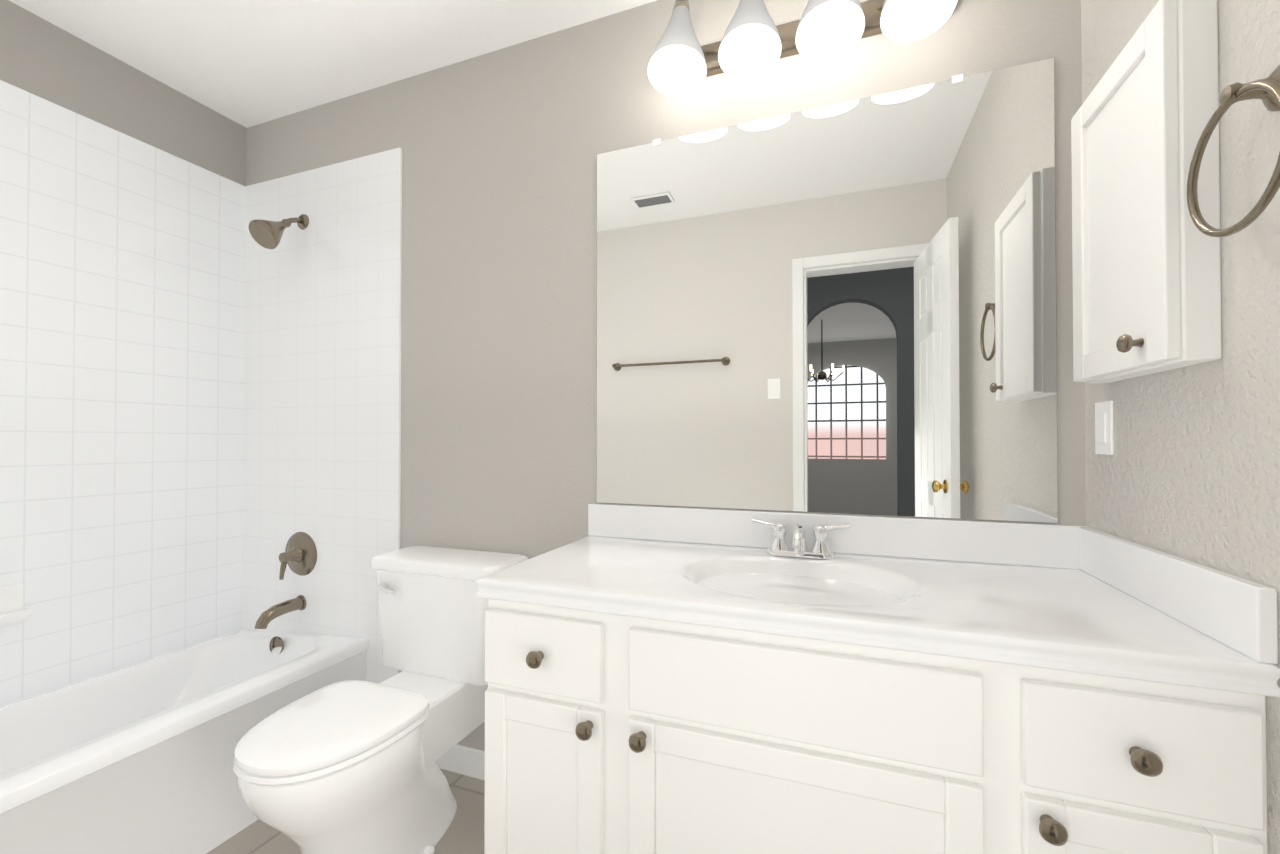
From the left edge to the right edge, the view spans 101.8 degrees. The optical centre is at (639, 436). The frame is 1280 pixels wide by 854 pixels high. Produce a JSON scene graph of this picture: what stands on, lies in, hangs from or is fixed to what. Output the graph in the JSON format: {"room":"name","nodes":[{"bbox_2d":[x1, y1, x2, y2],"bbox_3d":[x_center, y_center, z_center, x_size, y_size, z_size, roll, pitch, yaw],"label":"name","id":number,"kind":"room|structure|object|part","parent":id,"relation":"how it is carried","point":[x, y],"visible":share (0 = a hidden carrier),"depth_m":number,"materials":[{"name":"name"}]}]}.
{"room":"bathroom","nodes":[
{"label":"bathroom","id":0,"kind":"room"},
{"bbox_2d":[0,0,246,185],"bbox_3d":[-2.023,-0.084,1.525,0.120,2.510,1.550,0,-1,20],"label":"wall","id":1,"kind":"structure","parent":0,"point":[45,59],"depth_m":1.83,"materials":[{"name":"grey paint"}]},
{"bbox_2d":[0,80,244,704],"bbox_3d":[-1.962,0.045,1.501,0.010,2.250,1.549,0,-1,20],"label":"wall tile","id":2,"kind":"structure","parent":1,"relation":"attached to","point":[122,266],"depth_m":1.81,"materials":[{"name":"white tile"}]},
{"bbox_2d":[0,584,30,627],"bbox_3d":[-1.912,0.516,1.520,0.068,0.120,0.170,0,-1,20],"label":"soap dish","id":3,"kind":"object","parent":2,"relation":"attached to","point":[12,612],"visible":1,"depth_m":1.58,"materials":[{"name":"white ceramic"}]},
{"bbox_2d":[9,0,656,127],"bbox_3d":[-0.598,-1.395,1.011,3.160,0.100,1.790,0,-1,20],"label":"ceiling","id":4,"kind":"structure","parent":0,"point":[247,63],"depth_m":1.74,"materials":[{"name":"white paint"}]},
{"bbox_2d":[206,768,484,853],"bbox_3d":[-0.598,1.215,0.984,3.160,0.100,1.790,0,-1,20],"label":"floor","id":5,"kind":"structure","parent":0,"point":[464,833],"depth_m":1.53,"materials":[{"name":"tile"}]},
{"bbox_2d":[0,629,368,853],"bbox_3d":[-1.621,0.962,1.365,0.715,0.415,1.528,0,-1,20],"label":"bathtub","id":6,"kind":"object","parent":5,"relation":"on","point":[136,758],"visible":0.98,"depth_m":1.49,"materials":[{"name":"white ceramic"}]},
{"bbox_2d":[233,546,528,853],"bbox_3d":[-0.712,0.781,1.456,0.496,0.790,0.735,0,-1,20],"label":"toilet","id":7,"kind":"object","parent":5,"relation":"on","point":[347,767],"visible":0.94,"depth_m":1.38,"materials":[{"name":"white ceramic"}]},
{"bbox_2d":[476,503,1279,853],"bbox_3d":[0.337,0.687,1.149,1.276,0.960,0.598,0,-1,20],"label":"bathroom vanity","id":8,"kind":"object","parent":5,"relation":"on","point":[686,681],"visible":1,"depth_m":0.91,"materials":[{"name":"white wood"}]},
{"bbox_2d":[476,503,1279,697],"bbox_3d":[0.342,0.326,1.166,1.276,0.238,0.570,0,-1,20],"label":"countertop","id":9,"kind":"structure","parent":8,"relation":"on","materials":[{"name":"stone"}]},
{"bbox_2d":[751,519,850,558],"bbox_3d":[0.401,0.265,1.314,0.248,0.088,0.155,0,-1,20],"label":"faucet","id":10,"kind":"object","parent":9,"relation":"on","point":[779,548],"depth_m":1.34,"materials":[{"name":"silver metal"}]},
{"bbox_2d":[246,0,1085,750],"bbox_3d":[-0.308,-0.082,1.780,3.160,2.510,0.120,0,-1,20],"label":"wall","id":11,"kind":"structure","parent":0,"point":[502,148],"depth_m":1.74,"materials":[{"name":"grey paint"}]},
{"bbox_2d":[242,147,401,682],"bbox_3d":[-1.290,0.051,2.073,0.854,2.250,0.010,0,-1,20],"label":"wall tile","id":12,"kind":"structure","parent":11,"relation":"attached to","point":[322,393],"depth_m":2.05,"materials":[{"name":"white tile"}]},
{"bbox_2d":[249,214,308,248],"bbox_3d":[-1.395,-0.807,2.011,0.110,0.185,0.199,0,-1,20],"label":"shower head","id":13,"kind":"object","parent":12,"relation":"attached to","point":[267,234],"visible":1,"depth_m":1.96},
{"bbox_2d":[255,595,306,628],"bbox_3d":[-1.391,0.678,2.006,0.062,0.086,0.176,0,-1,20],"label":"tub spout","id":14,"kind":"object","parent":12,"relation":"attached to","point":[266,617],"visible":1,"depth_m":1.99,"materials":[{"name":"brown metal"}]},
{"bbox_2d":[279,532,316,579],"bbox_3d":[-1.375,0.470,2.052,0.176,0.176,0.080,0,-1,20],"label":"shower valve","id":15,"kind":"object","parent":12,"relation":"attached to","point":[298,556],"visible":1,"depth_m":2.06,"materials":[{"name":"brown metal"}]},
{"bbox_2d":[435,744,484,780],"bbox_3d":[-0.519,1.126,1.775,0.788,0.095,0.013,0,-1,20],"label":"baseboard","id":16,"kind":"structure","parent":11,"relation":"attached to","point":[463,760],"depth_m":1.79,"materials":[{"name":"white paint"}]},
{"bbox_2d":[648,0,957,96],"bbox_3d":[0.386,-1.103,1.345,0.800,0.266,0.234,0,-1,20],"label":"sconce","id":17,"kind":"object","parent":11,"relation":"attached to","point":[755,42],"visible":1,"depth_m":1.35,"materials":[{"name":"white glass"}]},
{"bbox_2d":[597,58,1057,522],"bbox_3d":[0.425,-0.350,1.442,1.197,1.112,0.009,0,-1,20],"label":"mirror","id":18,"kind":"object","parent":11,"relation":"attached to","point":[848,307],"visible":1,"depth_m":1.40,"materials":[{"name":"clear glass"}]},
{"bbox_2d":[1081,0,1279,853],"bbox_3d":[0.828,-0.095,0.469,0.120,2.510,1.550,0,-1,20],"label":"wall","id":19,"kind":"structure","parent":0,"point":[1189,469],"depth_m":0.78,"materials":[{"name":"grey paint"}]},
{"bbox_2d":[1095,401,1113,454],"bbox_3d":[1.002,-0.018,1.124,0.008,0.114,0.070,0,-1,20],"label":"light switch","id":20,"kind":"object","parent":19,"relation":"attached to","point":[1104,432],"visible":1,"depth_m":1.11,"materials":[{"name":"white plastic"}]},
{"bbox_2d":[1071,0,1221,383],"bbox_3d":[0.893,-0.405,0.965,0.097,0.580,0.342,0,-1,20],"label":"medicine cabinet","id":21,"kind":"object","parent":19,"relation":"attached to","point":[1146,261],"visible":1,"depth_m":0.85,"materials":[{"name":"white wood"}]},
{"bbox_3d":[0.828,-0.158,0.880,0.032,0.032,0.032,0,-1,20],"label":"medicine cabinet knob","id":22,"kind":"part","parent":21,"relation":"part of","materials":[{"name":"brown metal"}]},
{"bbox_2d":[1187,65,1279,237],"bbox_3d":[0.808,-0.377,0.682,0.062,0.216,0.187,0,-1,20],"label":"towel ring","id":23,"kind":"object","parent":19,"relation":"attached to","point":[1266,91],"visible":1,"depth_m":0.69,"materials":[{"name":"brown metal"}]}
]}

